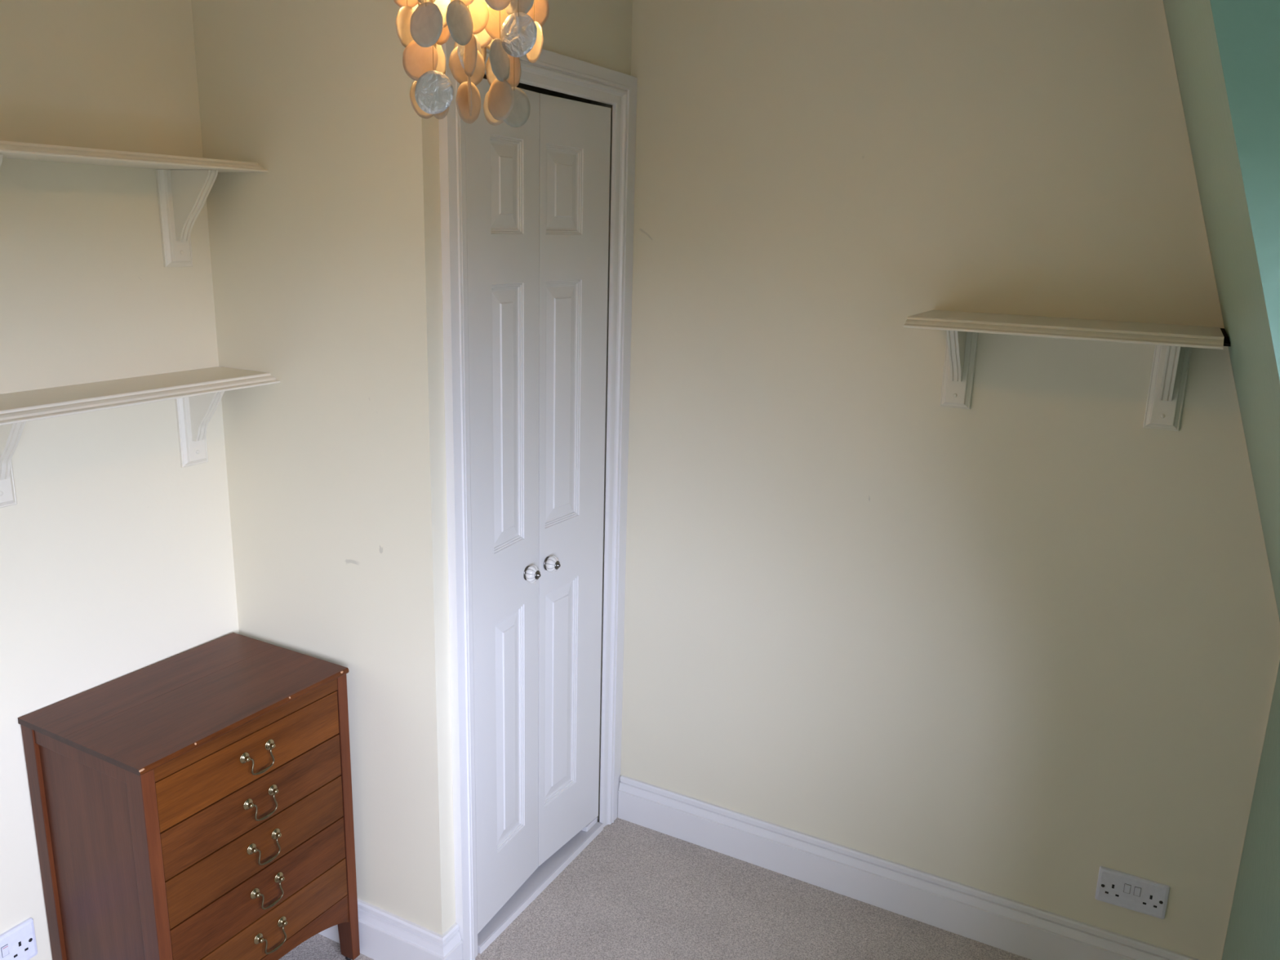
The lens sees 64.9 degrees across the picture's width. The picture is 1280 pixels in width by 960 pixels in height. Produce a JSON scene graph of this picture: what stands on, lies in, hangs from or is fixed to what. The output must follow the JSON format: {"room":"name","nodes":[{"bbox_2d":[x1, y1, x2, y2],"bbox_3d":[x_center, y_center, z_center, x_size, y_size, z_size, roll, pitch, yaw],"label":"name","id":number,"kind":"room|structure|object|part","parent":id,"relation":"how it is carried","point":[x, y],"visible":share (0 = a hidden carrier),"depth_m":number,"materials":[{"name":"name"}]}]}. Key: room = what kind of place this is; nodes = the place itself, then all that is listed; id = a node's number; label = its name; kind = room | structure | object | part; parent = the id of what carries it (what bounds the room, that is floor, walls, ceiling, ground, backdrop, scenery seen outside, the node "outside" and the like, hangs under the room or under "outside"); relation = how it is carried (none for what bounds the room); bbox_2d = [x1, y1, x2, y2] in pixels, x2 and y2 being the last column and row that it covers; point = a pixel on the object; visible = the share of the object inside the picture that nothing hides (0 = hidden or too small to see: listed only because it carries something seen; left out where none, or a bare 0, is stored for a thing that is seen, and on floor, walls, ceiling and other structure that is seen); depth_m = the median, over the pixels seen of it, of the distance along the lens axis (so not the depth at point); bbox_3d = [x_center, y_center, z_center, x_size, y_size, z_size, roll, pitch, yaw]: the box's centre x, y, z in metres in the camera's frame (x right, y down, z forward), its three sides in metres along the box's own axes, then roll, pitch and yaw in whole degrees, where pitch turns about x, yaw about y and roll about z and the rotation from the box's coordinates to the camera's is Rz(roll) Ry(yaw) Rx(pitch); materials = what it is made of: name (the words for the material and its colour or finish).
{"room":"bedroom","nodes":[
{"label":"bedroom","id":0,"kind":"room"},
{"bbox_2d":[0,0,239,959],"bbox_3d":[-1.491,0.143,1.414,0.129,2.520,3.970,9,16,26],"label":"wall","id":1,"kind":"structure","parent":0,"point":[117,556],"depth_m":2.00,"materials":[{"name":"beige paint"}]},
{"bbox_2d":[0,917,37,959],"bbox_3d":[-1.263,0.942,1.983,0.013,0.086,0.146,9,16,26],"label":"double socket","id":2,"kind":"object","parent":1,"relation":"attached to","point":[19,942],"visible":1,"depth_m":2.02,"materials":[{"name":"white plastic"}]},
{"bbox_2d":[1,944,8,957],"bbox_3d":[-1.254,0.931,1.988,0.003,0.022,0.012,9,16,26],"label":"switch","id":3,"kind":"object","parent":2,"relation":"attached to","point":[5,948],"depth_m":1.99,"materials":[{"name":"white plastic"}]},
{"bbox_2d":[0,140,267,266],"bbox_3d":[-0.999,-0.497,1.865,0.198,0.215,0.623,9,16,26],"label":"wall shelf","id":4,"kind":"object","parent":1,"relation":"attached to","point":[184,184],"visible":1,"depth_m":2.04,"materials":[{"name":"white wood"}]},
{"bbox_3d":[-1.114,-0.476,1.700,0.115,0.142,0.023,9,16,26],"label":"bracket arm","id":5,"kind":"part","parent":4,"relation":"part of"},
{"bbox_3d":[-0.969,-0.546,2.103,0.017,0.196,0.067,9,16,26],"label":"bracket plate","id":6,"kind":"part","parent":4,"relation":"part of","materials":[{"name":"white wood"}]},
{"bbox_3d":[-0.912,-0.563,2.068,0.115,0.142,0.023,9,16,26],"label":"bracket arm","id":7,"kind":"part","parent":4,"relation":"part of"},
{"bbox_2d":[0,366,279,507],"bbox_3d":[-1.005,-0.080,1.982,0.196,0.209,0.597,9,16,26],"label":"wall shelf","id":8,"kind":"object","parent":1,"relation":"attached to","point":[197,393],"visible":1,"depth_m":1.95,"materials":[{"name":"white wood"}]},
{"bbox_3d":[-1.183,-0.039,1.840,0.017,0.190,0.067,9,16,26],"label":"bracket plate","id":9,"kind":"part","parent":8,"relation":"part of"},
{"bbox_3d":[-1.133,-0.059,1.809,0.097,0.132,0.023,9,16,26],"label":"bracket arm","id":10,"kind":"part","parent":8,"relation":"part of"},
{"bbox_3d":[-0.981,-0.126,2.208,0.017,0.190,0.067,9,16,26],"label":"bracket plate","id":11,"kind":"part","parent":8,"relation":"part of","materials":[{"name":"white wood"}]},
{"bbox_3d":[-0.931,-0.146,2.176,0.097,0.132,0.023,9,16,26],"label":"bracket arm","id":12,"kind":"part","parent":8,"relation":"part of"},
{"bbox_2d":[191,0,442,935],"bbox_3d":[-0.670,-0.030,2.198,0.600,2.520,0.077,9,16,26],"label":"wall","id":13,"kind":"structure","parent":0,"point":[317,258],"depth_m":2.11,"materials":[{"name":"beige paint"}]},
{"bbox_2d":[318,898,462,959],"bbox_3d":[-0.690,1.063,2.437,0.596,0.142,0.069,9,16,26],"label":"baseboard","id":14,"kind":"structure","parent":13,"relation":"attached to","point":[384,935],"depth_m":2.34,"materials":[{"name":"white wood"}]},
{"bbox_2d":[438,35,637,959],"bbox_3d":[-0.216,0.077,2.434,0.024,2.070,0.762,9,16,26],"label":"door frame","id":15,"kind":"structure","parent":13,"relation":"attached to","point":[553,71],"depth_m":2.28,"materials":[{"name":"white wood"}]},
{"bbox_2d":[465,78,610,933],"bbox_3d":[-0.243,0.092,2.440,0.071,1.940,0.591,9,16,26],"label":"door","id":16,"kind":"structure","parent":15,"relation":"in","point":[537,191],"depth_m":2.41,"materials":[{"name":"white wood"}]},
{"bbox_3d":[-0.258,0.226,2.420,0.026,0.043,0.044,9,16,26],"label":"knob","id":17,"kind":"part","parent":16,"relation":"part of","materials":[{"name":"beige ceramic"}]},
{"bbox_3d":[-0.217,0.209,2.500,0.026,0.043,0.044,9,16,26],"label":"knob","id":18,"kind":"part","parent":16,"relation":"part of","materials":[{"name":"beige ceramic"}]},
{"bbox_2d":[421,0,632,934],"bbox_3d":[-0.270,-0.070,2.400,0.080,2.520,0.812,9,16,26],"label":"wall","id":19,"kind":"structure","parent":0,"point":[598,33],"depth_m":2.17,"materials":[{"name":"beige paint"}]},
{"bbox_2d":[582,817,597,831],"bbox_3d":[-0.149,0.993,2.912,0.026,0.016,0.061,9,16,26],"label":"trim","id":20,"kind":"structure","parent":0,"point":[587,828],"depth_m":2.90,"materials":[{"name":"white wood"}]},
{"bbox_2d":[278,817,1031,959],"bbox_3d":[-0.293,1.510,1.110,2.950,0.080,4.000,9,16,26],"label":"floor","id":21,"kind":"structure","parent":0,"point":[635,891],"depth_m":2.56,"materials":[{"name":"beige carpet"}]},
{"bbox_2d":[17,632,359,959],"bbox_3d":[-0.929,0.801,2.169,0.382,0.747,0.506,9,16,28],"label":"dresser","id":22,"kind":"object","parent":21,"relation":"on","point":[196,803],"visible":1,"depth_m":2.00,"materials":[{"name":"brown wood"}]},
{"bbox_3d":[-1.193,0.825,2.049,0.038,0.724,0.026,9,16,28],"label":"leg","id":23,"kind":"part","parent":22,"relation":"part of","materials":[{"name":"brown wood"}]},
{"bbox_3d":[-1.046,0.513,1.889,0.281,0.034,0.017,9,16,28],"label":"rail","id":24,"kind":"part","parent":22,"relation":"part of","materials":[{"name":"brown wood"}]},
{"bbox_3d":[-1.053,0.794,1.960,0.281,0.546,0.008,9,16,28],"label":"panel","id":25,"kind":"part","parent":22,"relation":"part of","materials":[{"name":"brown wood"}]},
{"bbox_3d":[-0.911,0.870,1.898,0.046,0.724,0.026,9,16,28],"label":"leg","id":26,"kind":"part","parent":22,"relation":"part of","materials":[{"name":"brown wood"}]},
{"bbox_3d":[-0.776,0.487,2.009,0.018,0.029,0.445,9,16,28],"label":"rail","id":27,"kind":"part","parent":22,"relation":"part of","materials":[{"name":"brown wood"}]},
{"bbox_3d":[-0.901,0.533,2.091,0.298,0.101,0.443,9,16,28],"label":"drawer","id":28,"kind":"part","parent":22,"relation":"part of","materials":[{"name":"orange wood"}]},
{"bbox_3d":[-0.903,0.633,2.116,0.298,0.099,0.443,9,16,28],"label":"drawer","id":29,"kind":"part","parent":22,"relation":"part of","materials":[{"name":"brown wood"}]},
{"bbox_3d":[-0.906,0.733,2.141,0.298,0.101,0.443,9,16,28],"label":"drawer","id":30,"kind":"part","parent":22,"relation":"part of","materials":[{"name":"brown wood"}]},
{"bbox_3d":[-0.909,0.835,2.167,0.298,0.103,0.443,9,16,28],"label":"drawer","id":31,"kind":"part","parent":22,"relation":"part of","materials":[{"name":"red wood"}]},
{"bbox_3d":[-0.758,0.567,2.019,0.010,0.043,0.063,9,16,28],"label":"bail handle","id":32,"kind":"part","parent":22,"relation":"part of","materials":[{"name":"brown metal"}]},
{"bbox_3d":[-0.761,0.667,2.044,0.010,0.043,0.063,9,16,28],"label":"bail handle","id":33,"kind":"part","parent":22,"relation":"part of","materials":[{"name":"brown metal"}]},
{"bbox_3d":[-0.763,0.766,2.069,0.010,0.043,0.063,9,16,28],"label":"bail handle","id":34,"kind":"part","parent":22,"relation":"part of","materials":[{"name":"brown metal"}]},
{"bbox_3d":[-0.766,0.867,2.094,0.010,0.043,0.063,9,16,28],"label":"bail handle","id":35,"kind":"part","parent":22,"relation":"part of","materials":[{"name":"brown metal"}]},
{"bbox_3d":[-0.911,0.934,2.191,0.298,0.095,0.443,9,16,28],"label":"drawer","id":36,"kind":"part","parent":22,"relation":"part of","materials":[{"name":"brown wood"}]},
{"bbox_3d":[-0.769,0.972,2.120,0.010,0.043,0.063,9,16,28],"label":"bail handle","id":37,"kind":"part","parent":22,"relation":"part of","materials":[{"name":"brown metal"}]},
{"bbox_3d":[-0.681,0.776,2.300,0.046,0.724,0.026,9,16,28],"label":"leg","id":38,"kind":"part","parent":22,"relation":"part of","materials":[{"name":"brown wood"}]},
{"bbox_2d":[483,0,1279,959],"bbox_3d":[0.660,-0.051,2.424,2.850,2.520,0.196,9,16,26],"label":"wall","id":39,"kind":"structure","parent":0,"point":[1021,643],"depth_m":2.33,"materials":[{"name":"beige paint"}]},
{"bbox_2d":[477,822,602,953],"bbox_3d":[-0.285,1.065,2.693,0.088,0.024,0.596,9,16,26],"label":"threshold","id":40,"kind":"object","parent":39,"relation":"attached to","point":[550,865],"depth_m":2.65,"materials":[{"name":"white wood"}]},
{"bbox_2d":[480,823,603,953],"bbox_3d":[-0.245,1.072,2.674,0.002,0.024,0.596,9,16,26],"label":"trim","id":41,"kind":"structure","parent":39,"relation":"attached to","point":[555,874],"depth_m":2.64,"materials":[{"name":"white wood"}]},
{"bbox_2d":[617,774,1199,959],"bbox_3d":[0.615,1.052,2.623,1.548,0.142,0.022,9,16,28],"label":"baseboard","id":42,"kind":"structure","parent":39,"relation":"attached to","point":[1025,931],"depth_m":2.61,"materials":[{"name":"white wood"}]},
{"bbox_2d":[903,310,1230,431],"bbox_3d":[0.849,-0.211,2.046,0.580,0.216,0.287,9,16,26],"label":"wall shelf","id":43,"kind":"object","parent":39,"relation":"attached to","point":[1174,344],"visible":1,"depth_m":2.04,"materials":[{"name":"white wood"}]},
{"bbox_3d":[0.686,-0.275,2.196,0.023,0.132,0.121,9,16,26],"label":"bracket arm","id":44,"kind":"part","parent":43,"relation":"part of"},
{"bbox_3d":[0.716,-0.258,2.261,0.067,0.196,0.016,9,16,28],"label":"bracket plate","id":45,"kind":"part","parent":43,"relation":"part of","materials":[{"name":"white wood"}]},
{"bbox_3d":[1.083,-0.199,2.065,0.067,0.196,0.016,9,16,28],"label":"bracket plate","id":46,"kind":"part","parent":43,"relation":"part of","materials":[{"name":"white wood"}]},
{"bbox_3d":[1.053,-0.216,2.000,0.023,0.132,0.121,9,16,26],"label":"bracket arm","id":47,"kind":"part","parent":43,"relation":"part of"},
{"bbox_3d":[1.108,-0.270,1.905,0.013,0.017,0.228,9,16,26],"label":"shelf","id":48,"kind":"part","parent":43,"relation":"part of","materials":[{"name":"black"}]},
{"bbox_2d":[1094,866,1169,919],"bbox_3d":[1.130,0.950,2.312,0.146,0.086,0.013,9,16,26],"label":"double socket","id":49,"kind":"object","parent":39,"relation":"attached to","point":[1146,896],"visible":1,"depth_m":2.31,"materials":[{"name":"white plastic"}]},
{"bbox_2d":[1124,884,1130,893],"bbox_3d":[1.119,0.939,2.310,0.012,0.022,0.003,9,16,26],"label":"switch","id":50,"kind":"object","parent":49,"relation":"attached to","point":[1126,886],"depth_m":2.31,"materials":[{"name":"white plastic"}]},
{"bbox_2d":[1133,886,1141,896],"bbox_3d":[1.137,0.942,2.301,0.012,0.022,0.003,9,16,26],"label":"switch","id":51,"kind":"object","parent":49,"relation":"attached to","point":[1137,890],"depth_m":2.30,"materials":[{"name":"white plastic"}]},
{"bbox_2d":[1162,0,1279,959],"bbox_3d":[1.125,-0.031,2.086,0.462,2.250,0.009,9,16,28],"label":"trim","id":52,"kind":"structure","parent":39,"relation":"attached to","point":[1162,1],"depth_m":2.07,"materials":[{"name":"green paint"}]},
{"bbox_2d":[1163,0,1279,620],"bbox_3d":[0.329,-0.068,0.405,0.570,1.525,3.800,9,16,26],"label":"ceiling","id":53,"kind":"structure","parent":0,"point":[1226,53],"depth_m":0.90,"materials":[{"name":"teal paint"}]},
{"bbox_2d":[1222,662,1279,959],"bbox_3d":[0.513,1.187,0.601,0.100,0.995,3.800,9,16,26],"label":"wall","id":54,"kind":"structure","parent":0,"point":[1253,931],"depth_m":1.96,"materials":[{"name":"green paint"}]},
{"bbox_3d":[-0.227,-0.944,0.497,2.950,0.100,4.000,9,16,26],"label":"ceiling","id":55,"kind":"structure","parent":0,"visible":0},
{"bbox_2d":[393,0,549,127],"bbox_3d":[-0.212,-0.761,1.242,0.218,0.615,0.220,-6,16,-28],"label":"pendant lamp","id":56,"kind":"object","parent":55,"relation":"hanging from","point":[511,29],"visible":1,"depth_m":1.26,"materials":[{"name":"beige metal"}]}
]}

